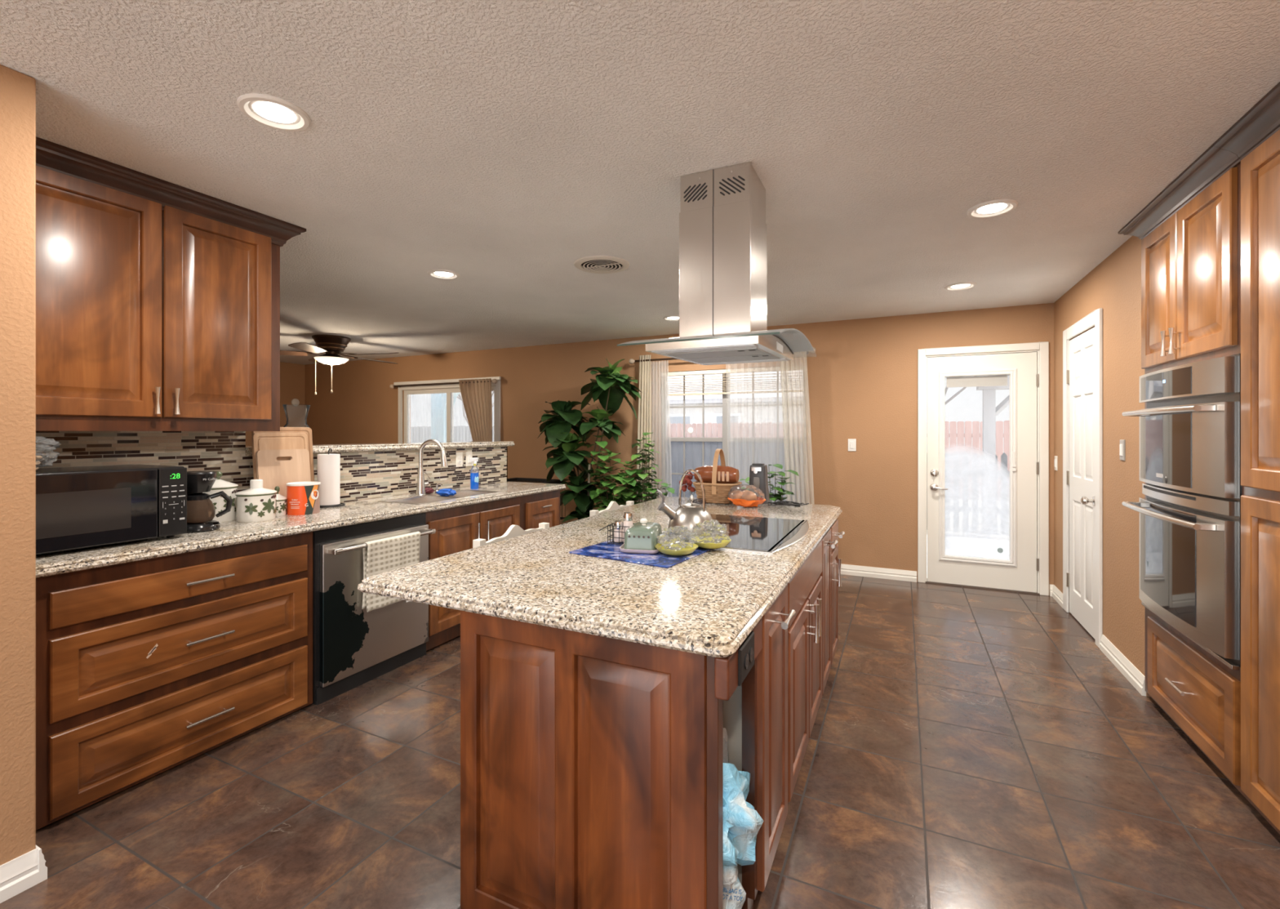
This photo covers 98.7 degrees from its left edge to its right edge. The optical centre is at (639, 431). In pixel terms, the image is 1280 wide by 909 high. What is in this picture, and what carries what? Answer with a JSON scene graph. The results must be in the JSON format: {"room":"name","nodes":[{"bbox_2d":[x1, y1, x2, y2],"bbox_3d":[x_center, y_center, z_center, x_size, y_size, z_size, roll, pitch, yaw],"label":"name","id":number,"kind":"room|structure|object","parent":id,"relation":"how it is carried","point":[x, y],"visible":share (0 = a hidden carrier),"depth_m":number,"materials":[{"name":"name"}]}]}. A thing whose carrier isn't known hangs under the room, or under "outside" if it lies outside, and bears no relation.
{"room":"kitchen","nodes":[
{"label":"kitchen","id":0,"kind":"room"},
{"bbox_2d":[0,64,35,865],"bbox_3d":[-2.546,0.145,0.339,0.134,2.440,3.015,0,0,26],"label":"wall","id":1,"kind":"structure","parent":0,"point":[17,89],"depth_m":1.63,"materials":[{"name":"paint"}]},
{"bbox_2d":[0,848,39,902],"bbox_3d":[-2.477,1.315,0.307,0.018,0.100,3.015,0,0,26],"label":"baseboard","id":2,"kind":"structure","parent":1,"relation":"attached to","point":[21,873],"depth_m":1.63,"materials":[{"name":"white paint"}]},
{"bbox_2d":[35,431,507,502],"bbox_3d":[-1.967,0.679,3.541,0.135,1.372,3.260,0,0,26],"label":"wall","id":3,"kind":"structure","parent":0,"point":[364,475],"depth_m":2.97,"materials":[{"name":"tile"}]},
{"bbox_2d":[35,136,306,431],"bbox_3d":[-2.186,-0.539,2.475,0.390,1.070,1.143,0,0,26],"label":"upper cabinet","id":4,"kind":"object","parent":3,"relation":"attached to","point":[157,300],"visible":0.95,"depth_m":2.34,"materials":[{"name":"brown wood"}]},
{"bbox_2d":[245,440,514,455],"bbox_3d":[-1.768,0.107,4.067,0.300,0.044,2.258,0,0,26],"label":"bar","id":5,"kind":"object","parent":3,"relation":"on","point":[324,448],"visible":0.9,"depth_m":3.87,"materials":[{"name":"stone"}]},
{"bbox_2d":[245,361,305,446],"bbox_3d":[-6.470,0.145,6.601,0.130,2.440,4.895,0,0,26],"label":"wall","id":6,"kind":"structure","parent":0,"point":[292,375],"depth_m":8.59,"materials":[{"name":"paint"}]},
{"bbox_2d":[613,528,623,542],"bbox_3d":[-0.086,0.412,2.208,0.038,0.054,0.038,0,0,26],"label":"jar","id":7,"kind":"object","parent":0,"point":[615,534],"depth_m":2.19,"materials":[{"name":"white glass"}]},
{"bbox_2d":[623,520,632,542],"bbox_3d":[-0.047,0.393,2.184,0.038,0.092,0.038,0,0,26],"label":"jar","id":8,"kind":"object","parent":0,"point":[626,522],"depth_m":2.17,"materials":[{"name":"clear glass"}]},
{"bbox_2d":[0,0,1279,364],"bbox_3d":[-2.526,-1.105,3.120,10.250,0.060,8.050,0,0,26],"label":"ceiling","id":9,"kind":"structure","parent":0,"point":[501,145],"depth_m":1.94,"materials":[{"name":"white paint"}]},
{"bbox_2d":[236,93,311,131],"bbox_3d":[-1.228,-1.069,1.848,0.207,0.011,0.207,0,0,26],"label":"recessed light","id":10,"kind":"object","parent":9,"relation":"in","point":[271,115],"visible":1,"depth_m":1.84,"materials":[{"name":"white"}]},
{"bbox_2d":[280,334,398,395],"bbox_3d":[-3.478,-0.748,6.301,1.593,0.655,1.560,0,0,26],"label":"ceiling fan","id":11,"kind":"object","parent":9,"relation":"hanging from","point":[333,345],"visible":1,"depth_m":6.14,"materials":[{"name":"brown metal"}]},
{"bbox_2d":[427,269,459,279],"bbox_3d":[-1.334,-1.069,3.734,0.207,0.011,0.207,0,0,26],"label":"recessed light","id":12,"kind":"object","parent":9,"relation":"in","point":[439,273],"visible":1,"depth_m":3.73,"materials":[{"name":"white"}]},
{"bbox_2d":[573,255,629,273],"bbox_3d":[-0.244,-1.067,3.526,0.356,0.015,0.356,0,0,26],"label":"ceiling vent","id":13,"kind":"object","parent":9,"relation":"in","point":[592,264],"visible":1,"depth_m":3.50,"materials":[{"name":"beige metal"}]},
{"bbox_2d":[617,161,814,364],"bbox_3d":[0.386,-0.698,2.416,0.630,0.752,0.888,0,0,26],"label":"range hood","id":14,"kind":"object","parent":9,"relation":"hanging from","point":[722,224],"visible":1,"depth_m":2.24,"materials":[{"name":"silver metal"}]},
{"bbox_2d":[944,281,977,290],"bbox_3d":[2.357,-1.069,4.038,0.207,0.011,0.207,0,0,26],"label":"recessed light","id":15,"kind":"object","parent":9,"relation":"in","point":[964,285],"visible":1,"depth_m":4.04,"materials":[{"name":"white"}]},
{"bbox_2d":[966,199,1017,217],"bbox_3d":[1.690,-1.069,2.639,0.207,0.011,0.207,0,0,26],"label":"recessed light","id":16,"kind":"object","parent":9,"relation":"in","point":[999,208],"visible":1,"depth_m":2.63,"materials":[{"name":"white"}]},
{"bbox_2d":[0,573,1279,908],"bbox_3d":[-2.526,1.395,3.120,10.250,0.060,8.050,0,0,26],"label":"floor","id":17,"kind":"structure","parent":0,"point":[967,747],"depth_m":2.02,"materials":[{"name":"tile"}]},
{"bbox_2d":[35,531,312,830],"bbox_3d":[-2.094,0.929,2.381,0.633,0.872,1.048,0,0,26],"label":"base cabinet","id":18,"kind":"object","parent":17,"relation":"on","point":[146,668],"visible":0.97,"depth_m":2.17,"materials":[{"name":"brown wood"}]},
{"bbox_2d":[35,481,565,577],"bbox_3d":[-1.617,0.470,3.391,0.622,0.040,3.288,0,0,26],"label":"countertop","id":19,"kind":"structure","parent":18,"relation":"on","point":[354,512],"depth_m":2.58,"materials":[{"name":"stone"}]},
{"bbox_2d":[35,464,186,554],"bbox_3d":[-2.235,0.299,2.190,0.398,0.302,0.553,0,0,26],"label":"microwave","id":20,"kind":"object","parent":19,"relation":"on","point":[83,506],"visible":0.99,"depth_m":2.12,"materials":[{"name":"black plastic"}]},
{"bbox_2d":[35,435,60,470],"bbox_3d":[-2.297,0.080,2.000,0.250,0.129,0.254,0,0,26],"label":"bag","id":21,"kind":"object","parent":20,"relation":"on","point":[48,460],"visible":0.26,"depth_m":2.07,"materials":[{"name":"beige plastic"}]},
{"bbox_2d":[186,470,232,533],"bbox_3d":[-2.035,0.315,2.536,0.205,0.270,0.184,0,0,26],"label":"coffee maker","id":22,"kind":"object","parent":19,"relation":"on","point":[201,510],"visible":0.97,"depth_m":2.49,"materials":[{"name":"black plastic"}]},
{"bbox_2d":[204,471,238,522],"bbox_3d":[-2.144,0.324,2.783,0.177,0.252,0.177,0,0,26],"label":"canister","id":23,"kind":"object","parent":19,"relation":"on","point":[229,488],"visible":0.55,"depth_m":2.75,"materials":[{"name":"white ceramic"}]},
{"bbox_2d":[235,479,276,522],"bbox_3d":[-1.963,0.347,2.813,0.166,0.206,0.179,0,0,26],"label":"canister","id":24,"kind":"object","parent":19,"relation":"on","point":[257,503],"visible":1,"depth_m":2.75,"materials":[{"name":"white ceramic"}]},
{"bbox_2d":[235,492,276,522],"bbox_3d":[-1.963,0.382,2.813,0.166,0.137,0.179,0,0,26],"label":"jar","id":25,"kind":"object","parent":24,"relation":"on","point":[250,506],"depth_m":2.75,"materials":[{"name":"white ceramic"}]},
{"bbox_2d":[251,432,307,479],"bbox_3d":[-2.015,0.228,3.098,0.056,0.444,0.300,0,0,26],"label":"cutting board","id":26,"kind":"object","parent":19,"relation":"on","point":[260,441],"visible":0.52,"depth_m":3.08,"materials":[{"name":"brown wood"}]},
{"bbox_2d":[274,485,287,515],"bbox_3d":[-1.961,0.371,2.969,0.089,0.158,0.089,0,0,26],"label":"canister","id":27,"kind":"object","parent":19,"relation":"on","point":[281,507],"visible":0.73,"depth_m":2.95,"materials":[{"name":"white ceramic"}]},
{"bbox_2d":[275,498,287,515],"bbox_3d":[-1.961,0.407,2.969,0.089,0.086,0.089,0,0,26],"label":"jar","id":28,"kind":"object","parent":27,"relation":"on","point":[281,507],"depth_m":2.95,"materials":[{"name":"white ceramic"}]},
{"bbox_2d":[251,426,314,480],"bbox_3d":[-2.027,0.211,3.137,0.052,0.478,0.330,0,0,26],"label":"cutting board","id":29,"kind":"object","parent":19,"relation":"on","point":[307,430],"visible":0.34,"depth_m":3.26,"materials":[{"name":"brown wood"}]},
{"bbox_2d":[255,448,311,512],"bbox_3d":[-1.985,0.274,3.072,0.053,0.352,0.285,0,0,26],"label":"cutting board","id":30,"kind":"object","parent":19,"relation":"on","point":[273,473],"visible":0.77,"depth_m":3.06,"materials":[{"name":"brown wood"}]},
{"bbox_2d":[286,480,320,515],"bbox_3d":[-1.867,0.365,3.048,0.164,0.169,0.166,0,0,26],"label":"tub","id":31,"kind":"object","parent":19,"relation":"on","point":[303,497],"visible":1,"depth_m":2.99,"materials":[{"name":"orange plastic"}]},
{"bbox_2d":[317,448,345,507],"bbox_3d":[-1.888,0.273,3.333,0.178,0.354,0.178,0,0,26],"label":"paper towel holder","id":32,"kind":"object","parent":19,"relation":"on","point":[328,464],"visible":0.84,"depth_m":3.29,"materials":[{"name":"white paper"}]},
{"bbox_2d":[415,439,448,495],"bbox_3d":[-1.476,0.251,3.914,0.230,0.399,0.103,0,0,-1],"label":"faucet","id":33,"kind":"object","parent":19,"relation":"on","point":[421,484],"visible":1,"depth_m":3.88,"materials":[{"name":"silver metal"}]},
{"bbox_2d":[378,488,503,504],"bbox_3d":[-1.357,0.541,3.836,0.358,0.188,0.814,0,0,26],"label":"sink","id":34,"kind":"object","parent":19,"relation":"in","point":[430,498],"visible":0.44,"depth_m":3.85,"materials":[{"name":"silver metal"}]},
{"bbox_2d":[470,457,479,488],"bbox_3d":[-1.310,0.328,4.352,0.058,0.245,0.077,0,0,26],"label":"soap bottle","id":35,"kind":"object","parent":19,"relation":"on","point":[474,478],"visible":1,"depth_m":4.33,"materials":[{"name":"blue plastic"}]},
{"bbox_2d":[311,512,435,705],"bbox_3d":[-1.687,0.931,3.163,0.656,0.868,0.706,0,0,26],"label":"dishwasher","id":36,"kind":"object","parent":17,"relation":"on","point":[353,646],"visible":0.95,"depth_m":2.91,"materials":[{"name":"silver metal"}]},
{"bbox_2d":[361,531,420,611],"bbox_3d":[-1.380,0.777,3.078,0.062,0.386,0.383,0,0,26],"label":"dish towel","id":37,"kind":"object","parent":36,"relation":"hanging from","point":[388,553],"visible":0.55,"depth_m":3.01,"materials":[{"name":"white fabric"}]},
{"bbox_2d":[425,496,521,650],"bbox_3d":[-1.354,0.929,3.926,0.635,0.872,0.946,0,0,26],"label":"base cabinet","id":38,"kind":"object","parent":17,"relation":"on","point":[456,528],"visible":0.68,"depth_m":3.61,"materials":[{"name":"brown wood"}]},
{"bbox_2d":[472,522,549,547],"bbox_3d":[-0.403,0.899,2.477,0.445,0.933,0.510,0,0,26],"label":"counter chair","id":39,"kind":"object","parent":17,"relation":"on","point":[513,531],"visible":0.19,"depth_m":2.53,"materials":[{"name":"white"}]},
{"bbox_2d":[507,477,564,524],"bbox_3d":[-1.256,0.949,6.088,0.688,0.828,0.511,0,0,26],"label":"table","id":40,"kind":"object","parent":17,"relation":"on","point":[513,479],"visible":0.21,"depth_m":6.26,"materials":[{"name":"black"}]},
{"bbox_2d":[521,489,559,529],"bbox_3d":[-1.036,0.929,4.593,0.633,0.872,0.532,0,0,26],"label":"base cabinet","id":41,"kind":"object","parent":17,"relation":"on","point":[543,507],"visible":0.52,"depth_m":4.44,"materials":[{"name":"brown wood"}]},
{"bbox_2d":[537,358,640,522],"bbox_3d":[-0.579,0.285,5.920,1.250,2.159,0.724,0,0,26],"label":"potted plant","id":42,"kind":"object","parent":17,"relation":"on","point":[605,388],"visible":0.89,"depth_m":5.86,"materials":[{"name":"green plant"}]},
{"bbox_2d":[589,500,634,516],"bbox_3d":[0.015,0.899,3.352,0.445,0.933,0.510,0,0,26],"label":"counter chair","id":43,"kind":"object","parent":17,"relation":"on","point":[613,505],"visible":0.18,"depth_m":3.41,"materials":[{"name":"white wood"}]},
{"bbox_2d":[586,434,653,511],"bbox_3d":[-0.211,0.695,5.684,0.728,1.340,0.527,0,0,5],"label":"leafy houseplant","id":44,"kind":"object","parent":17,"relation":"on","point":[626,495],"visible":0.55,"depth_m":5.61,"materials":[{"name":"green plant"}]},
{"bbox_2d":[629,431,675,502],"bbox_3d":[0.116,0.683,5.528,0.380,1.363,0.605,0,0,-40],"label":"houseplant","id":45,"kind":"object","parent":17,"relation":"on","point":[643,475],"visible":0.51,"depth_m":5.58,"materials":[{"name":"green plant"}]},
{"bbox_2d":[460,518,844,908],"bbox_3d":[0.361,0.928,2.413,0.830,0.874,2.335,0,0,26],"label":"kitchen island","id":46,"kind":"object","parent":17,"relation":"on","point":[592,765],"visible":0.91,"depth_m":1.43,"materials":[{"name":"brown wood"}]},
{"bbox_2d":[357,496,842,657],"bbox_3d":[0.182,0.470,2.525,1.192,0.040,2.440,0,0,26],"label":"island countertop","id":47,"kind":"structure","parent":46,"relation":"on","point":[708,602],"depth_m":1.65,"materials":[{"name":"stone"}]},
{"bbox_2d":[568,539,712,568],"bbox_3d":[0.010,0.447,2.076,0.421,0.006,0.361,0,0,33],"label":"cutting mat","id":48,"kind":"object","parent":47,"relation":"on","point":[603,549],"visible":0.55,"depth_m":1.97,"materials":[{"name":"blue plastic"}]},
{"bbox_2d":[599,523,633,544],"bbox_3d":[-0.085,0.405,2.203,0.148,0.074,0.083,0,0,26],"label":"wire caddy","id":49,"kind":"object","parent":48,"relation":"on","point":[610,525],"visible":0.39,"depth_m":2.17,"materials":[{"name":"black metal"}]},
{"bbox_2d":[613,520,623,542],"bbox_3d":[-0.086,0.397,2.208,0.040,0.084,0.039,0,0,26],"label":"shaker","id":50,"kind":"object","parent":49,"relation":"in","point":[618,522],"visible":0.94,"depth_m":2.19,"materials":[{"name":"clear glass"}]},
{"bbox_2d":[622,511,633,542],"bbox_3d":[-0.047,0.378,2.184,0.040,0.122,0.039,0,0,26],"label":"shaker","id":51,"kind":"object","parent":49,"relation":"in","point":[628,516],"visible":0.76,"depth_m":2.17,"materials":[{"name":"clear glass"}]},
{"bbox_2d":[619,517,666,553],"bbox_3d":[0.015,0.387,2.105,0.152,0.114,0.222,0,0,12],"label":"butter dish","id":52,"kind":"object","parent":48,"relation":"on","point":[641,537],"visible":0.94,"depth_m":2.02,"materials":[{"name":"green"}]},
{"bbox_2d":[654,525,697,555],"bbox_3d":[0.132,0.394,2.012,0.163,0.100,0.160,0,0,26],"label":"bowl","id":53,"kind":"object","parent":48,"relation":"on","point":[676,546],"visible":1,"depth_m":2.02,"materials":[{"name":"yellow ceramic"}]},
{"bbox_2d":[691,519,731,548],"bbox_3d":[0.270,0.388,2.112,0.160,0.105,0.160,0,0,26],"label":"bowl","id":54,"kind":"object","parent":48,"relation":"on","point":[704,540],"visible":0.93,"depth_m":2.12,"materials":[{"name":"yellow"}]},
{"bbox_2d":[679,474,695,500],"bbox_3d":[0.314,0.365,3.567,0.113,0.171,0.104,0,0,26],"label":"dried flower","id":55,"kind":"object","parent":47,"relation":"on","point":[687,477],"visible":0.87,"depth_m":3.56,"materials":[{"name":"red plant"}]},
{"bbox_2d":[693,448,742,503],"bbox_3d":[0.497,0.278,3.531,0.300,0.340,0.226,0,0,26],"label":"wicker basket","id":56,"kind":"object","parent":47,"relation":"on","point":[714,492],"visible":0.67,"depth_m":3.44,"materials":[{"name":"brown wicker"}]},
{"bbox_2d":[687,465,739,483],"bbox_3d":[0.463,0.274,3.535,0.335,0.123,0.124,0,0,26],"label":"bread loaf","id":57,"kind":"object","parent":56,"relation":"in","point":[725,474],"visible":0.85,"depth_m":3.47,"materials":[{"name":"brown food"}]},
{"bbox_2d":[662,513,808,554],"bbox_3d":[0.446,0.445,2.486,0.590,0.010,0.810,0,0,26],"label":"cooktop","id":58,"kind":"object","parent":47,"relation":"in","point":[761,535],"visible":0.69,"depth_m":2.42,"materials":[{"name":"black glass"}]},
{"bbox_2d":[657,468,715,541],"bbox_3d":[0.207,0.298,2.312,0.223,0.285,0.202,0,0,26],"label":"kettle","id":59,"kind":"object","parent":58,"relation":"on","point":[688,514],"visible":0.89,"depth_m":2.26,"materials":[{"name":"silver metal"}]},
{"bbox_2d":[727,483,765,506],"bbox_3d":[0.641,0.383,3.317,0.231,0.133,0.184,0,0,26],"label":"bag","id":60,"kind":"object","parent":47,"relation":"on","point":[745,498],"visible":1,"depth_m":3.29,"materials":[{"name":"brown"}]},
{"bbox_2d":[748,462,769,503],"bbox_3d":[0.755,0.325,3.502,0.124,0.250,0.120,0,0,26],"label":"can opener","id":61,"kind":"object","parent":47,"relation":"on","point":[758,477],"visible":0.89,"depth_m":3.46,"materials":[{"name":"grey"}]},
{"bbox_2d":[767,500,808,506],"bbox_3d":[0.892,0.440,3.358,0.263,0.019,0.147,0,0,26],"label":"cable","id":62,"kind":"object","parent":47,"relation":"on","point":[780,503],"visible":1,"depth_m":3.35,"materials":[{"name":"black plastic"}]},
{"bbox_2d":[737,631,754,685],"bbox_3d":[0.259,0.543,1.323,0.010,0.084,0.130,0,0,26],"label":"power outlet","id":63,"kind":"object","parent":46,"relation":"attached to","point":[746,651],"visible":1,"depth_m":1.30,"materials":[{"name":"black plastic"}]},
{"bbox_2d":[724,740,728,761],"bbox_3d":[0.049,1.070,1.495,0.357,0.590,0.272,0,0,26],"label":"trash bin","id":64,"kind":"object","parent":17,"relation":"on","point":[726,742],"visible":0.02,"depth_m":1.51,"materials":[{"name":"grey plastic"}]},
{"bbox_2d":[723,762,764,908],"bbox_3d":[0.168,1.077,1.440,0.306,0.520,0.301,0,0,-32],"label":"bag","id":65,"kind":"object","parent":64,"relation":"in","point":[742,823],"visible":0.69,"depth_m":1.37,"materials":[{"name":"blue plastic"}]},
{"bbox_2d":[723,893,742,900],"bbox_3d":[0.218,1.122,1.325,0.069,0.032,0.003,0,0,-20],"label":"print","id":66,"kind":"object","parent":65,"relation":"attached to","point":[726,896],"depth_m":1.34,"materials":[{"name":"blue"}]},
{"bbox_2d":[738,463,799,502],"bbox_3d":[1.199,0.828,5.092,0.541,1.073,0.384,0,0,41],"label":"potted shrub","id":67,"kind":"object","parent":17,"relation":"on","point":[773,496],"visible":0.2,"depth_m":5.02,"materials":[{"name":"green plant"}]},
{"bbox_2d":[1118,142,1244,796],"bbox_3d":[2.467,0.145,2.442,0.257,2.439,1.006,0,0,26],"label":"tall cabinet","id":68,"kind":"object","parent":17,"relation":"on","point":[1189,233],"visible":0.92,"depth_m":2.32,"materials":[{"name":"brown wood"}]},
{"bbox_2d":[1121,353,1241,670],"bbox_3d":[2.418,0.295,2.408,0.294,1.171,0.861,0,0,26],"label":"double oven","id":69,"kind":"object","parent":68,"relation":"in","point":[1189,425],"visible":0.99,"depth_m":2.23,"materials":[{"name":"silver metal"}]},
{"bbox_2d":[1213,81,1279,834],"bbox_3d":[2.059,0.145,1.595,0.252,2.439,0.874,0,0,26],"label":"pantry cabinet","id":70,"kind":"object","parent":17,"relation":"on","point":[1255,138],"visible":1,"depth_m":1.87,"materials":[{"name":"brown wood"}]},
{"bbox_2d":[619,539,666,553],"bbox_3d":[0.015,0.436,2.105,0.152,0.016,0.222,0,0,12],"label":"tray","id":71,"kind":"object","parent":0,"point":[625,548],"depth_m":2.01,"materials":[{"name":"pink ceramic"}]},
{"bbox_2d":[305,302,1053,595],"bbox_3d":[-0.923,0.145,6.738,10.020,2.440,0.140,0,0,26],"label":"wall","id":72,"kind":"structure","parent":0,"point":[862,373],"depth_m":5.36,"materials":[{"name":"paint"}]},
{"bbox_2d":[389,376,501,388],"bbox_3d":[-2.668,-0.647,7.423,1.910,0.060,0.129,0,0,26],"label":"curtain rod","id":73,"kind":"object","parent":72,"relation":"attached to","point":[494,380],"visible":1,"depth_m":7.44,"materials":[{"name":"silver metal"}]},
{"bbox_2d":[458,377,492,440],"bbox_3d":[-2.135,-0.035,7.119,0.566,1.299,0.080,0,0,26],"label":"curtain","id":74,"kind":"object","parent":73,"relation":"hanging from","point":[477,398],"visible":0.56,"depth_m":7.08,"materials":[{"name":"beige fabric"}]},
{"bbox_2d":[393,376,501,442],"bbox_3d":[-2.629,0.055,7.493,1.910,1.530,0.130,0,0,26],"label":"window","id":75,"kind":"structure","parent":72,"relation":"in","point":[495,387],"depth_m":7.51,"materials":[{"name":"white paint"}]},
{"bbox_2d":[628,346,815,364],"bbox_3d":[0.803,-0.790,5.757,2.010,0.060,0.139,0,0,26],"label":"curtain rod","id":76,"kind":"object","parent":72,"relation":"attached to","point":[631,361],"visible":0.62,"depth_m":6.01,"materials":[{"name":"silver metal"}]},
{"bbox_2d":[635,354,651,502],"bbox_3d":[0.030,0.198,6.082,0.209,2.094,0.065,0,0,26],"label":"curtain","id":77,"kind":"object","parent":76,"relation":"hanging from","point":[644,424],"visible":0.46,"depth_m":6.06,"materials":[{"name":"beige fabric"}]},
{"bbox_2d":[651,360,671,497],"bbox_3d":[0.233,0.243,6.002,0.281,2.044,0.034,0,0,26],"label":"sheer curtain","id":78,"kind":"object","parent":76,"relation":"hanging from","point":[664,380],"visible":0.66,"depth_m":6.00,"materials":[{"name":"fabric"}]},
{"bbox_2d":[725,360,786,502],"bbox_3d":[1.187,0.243,5.562,0.661,2.044,0.032,0,0,26],"label":"sheer curtain","id":79,"kind":"object","parent":76,"relation":"hanging from","point":[761,376],"visible":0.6,"depth_m":5.58,"materials":[{"name":"fabric"}]},
{"bbox_2d":[780,351,814,503],"bbox_3d":[1.537,0.218,5.350,0.356,2.094,0.059,0,0,26],"label":"curtain","id":80,"kind":"object","parent":76,"relation":"hanging from","point":[793,373],"visible":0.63,"depth_m":5.35,"materials":[{"name":"fabric"}]},
{"bbox_2d":[662,370,784,502],"bbox_3d":[0.950,0.165,5.809,1.620,1.660,0.140,0,0,26],"label":"window","id":81,"kind":"structure","parent":72,"relation":"in","point":[686,453],"depth_m":5.97,"materials":[{"name":"grey"}]},
{"bbox_2d":[660,366,779,395],"bbox_3d":[0.942,-0.530,5.792,1.570,0.260,0.050,0,0,26],"label":"window blind","id":82,"kind":"object","parent":81,"relation":"attached to","point":[722,371],"visible":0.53,"depth_m":5.88,"materials":[{"name":"beige"}]},
{"bbox_2d":[840,563,916,582],"bbox_3d":[2.063,1.317,5.222,1.015,0.095,0.018,0,0,26],"label":"baseboard","id":83,"kind":"structure","parent":72,"relation":"attached to","point":[846,569],"depth_m":5.13,"materials":[{"name":"white wood"}]},
{"bbox_2d":[917,341,1048,595],"bbox_3d":[2.988,0.304,4.832,0.974,2.122,0.184,0,0,26],"label":"door","id":84,"kind":"structure","parent":72,"relation":"in","point":[988,528],"depth_m":4.80,"materials":[{"name":"white wood"}]},
{"bbox_2d":[946,374,1007,387],"bbox_3d":[2.966,-0.445,4.843,0.460,0.090,0.010,0,0,26],"label":"raised blind","id":85,"kind":"object","parent":84,"relation":"attached to","point":[987,380],"depth_m":4.84,"materials":[{"name":"beige plastic"}]},
{"bbox_2d":[1053,235,1150,696],"bbox_3d":[1.871,0.145,0.940,0.295,2.440,7.910,0,0,26],"label":"wall","id":86,"kind":"structure","parent":0,"point":[1113,286],"depth_m":3.25,"materials":[{"name":"paint"}]},
{"bbox_2d":[1052,584,1062,608],"bbox_3d":[3.358,1.317,4.410,0.018,0.095,0.365,0,0,26],"label":"baseboard","id":87,"kind":"structure","parent":86,"relation":"attached to","point":[1057,594],"depth_m":4.41,"materials":[{"name":"white"}]},
{"bbox_2d":[1062,307,1102,648],"bbox_3d":[3.075,0.289,3.856,0.107,2.151,0.870,0,0,26],"label":"door","id":88,"kind":"structure","parent":86,"relation":"in","point":[1082,355],"depth_m":3.80,"materials":[{"name":"white paint"}]},
{"bbox_2d":[1119,439,1125,460],"bbox_3d":[2.753,0.103,3.139,0.012,0.118,0.072,0,0,26],"label":"light switch","id":89,"kind":"object","parent":86,"relation":"attached to","point":[1122,442],"visible":1,"depth_m":3.12,"materials":[{"name":"white plastic"}]},
{"bbox_2d":[1099,634,1146,695],"bbox_3d":[2.754,1.317,3.147,0.018,0.095,0.675,0,0,26],"label":"baseboard","id":90,"kind":"structure","parent":86,"relation":"attached to","point":[1124,665],"depth_m":3.09,"materials":[{"name":"white wood"}]},
{"bbox_3d":[-4.797,0.145,3.018,6.240,2.440,0.125,0,0,26],"label":"wall partition","id":91,"kind":"structure","parent":0,"visible":0},
{"bbox_2d":[35,844,47,882],"bbox_3d":[-1.883,1.315,1.704,0.152,0.100,0.018,0,0,26],"label":"baseboard","id":92,"kind":"structure","parent":91,"relation":"attached to","point":[42,868],"depth_m":1.67,"materials":[{"name":"white paint"}]},
{"label":"outside","id":93,"kind":"structure","parent":0,"visible":0},
{"bbox_3d":[10.953,1.525,22.895,80.000,0.080,39.240,0,0,26],"label":"ground","id":94,"kind":"structure","parent":93,"visible":0},
{"bbox_2d":[410,425,493,442],"bbox_3d":[-8.086,0.634,19.643,12.458,1.702,0.060,0,0,26],"label":"wooden fence","id":95,"kind":"object","parent":94,"relation":"on","point":[460,433],"visible":0.12,"depth_m":19.25,"materials":[{"name":"grey wood"}]},
{"bbox_2d":[666,371,782,437],"bbox_3d":[2.856,-0.425,22.190,10.000,3.820,6.500,0,0,26],"label":"house","id":96,"kind":"structure","parent":94,"relation":"on","point":[692,415],"depth_m":19.44,"materials":[{"name":"grey"}]},
{"bbox_2d":[666,420,1009,477],"bbox_3d":[5.851,0.619,12.754,18.548,1.732,0.060,0,0,26],"label":"wooden fence","id":97,"kind":"object","parent":94,"relation":"on","point":[954,431],"visible":0.12,"depth_m":12.21,"materials":[{"name":"red wood"}]},
{"bbox_2d":[926,534,927,577],"bbox_3d":[0.391,1.454,7.769,12.000,0.059,2.845,0,0,26],"label":"patio slab","id":98,"kind":"object","parent":94,"relation":"on","point":[926,535],"depth_m":6.29,"materials":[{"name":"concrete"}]},
{"bbox_2d":[431,392,459,441],"bbox_3d":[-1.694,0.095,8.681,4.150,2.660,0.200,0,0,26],"label":"window","id":99,"kind":"structure","parent":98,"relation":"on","point":[438,401],"depth_m":9.41,"materials":[{"name":"glass"}]},
{"bbox_2d":[926,452,1009,529],"bbox_3d":[5.964,0.884,7.600,3.800,1.201,0.060,0,0,26],"label":"picket fence","id":100,"kind":"object","parent":94,"relation":"on","point":[1003,457],"visible":0.03,"depth_m":7.92,"materials":[{"name":"wood"}]},
{"bbox_2d":[951,374,1009,463],"bbox_3d":[5.377,0.195,7.460,2.338,2.460,2.900,0,0,26],"label":"pergola","id":101,"kind":"object","parent":94,"relation":"on","point":[989,410],"visible":0.15,"depth_m":7.65,"materials":[{"name":"white wood"}]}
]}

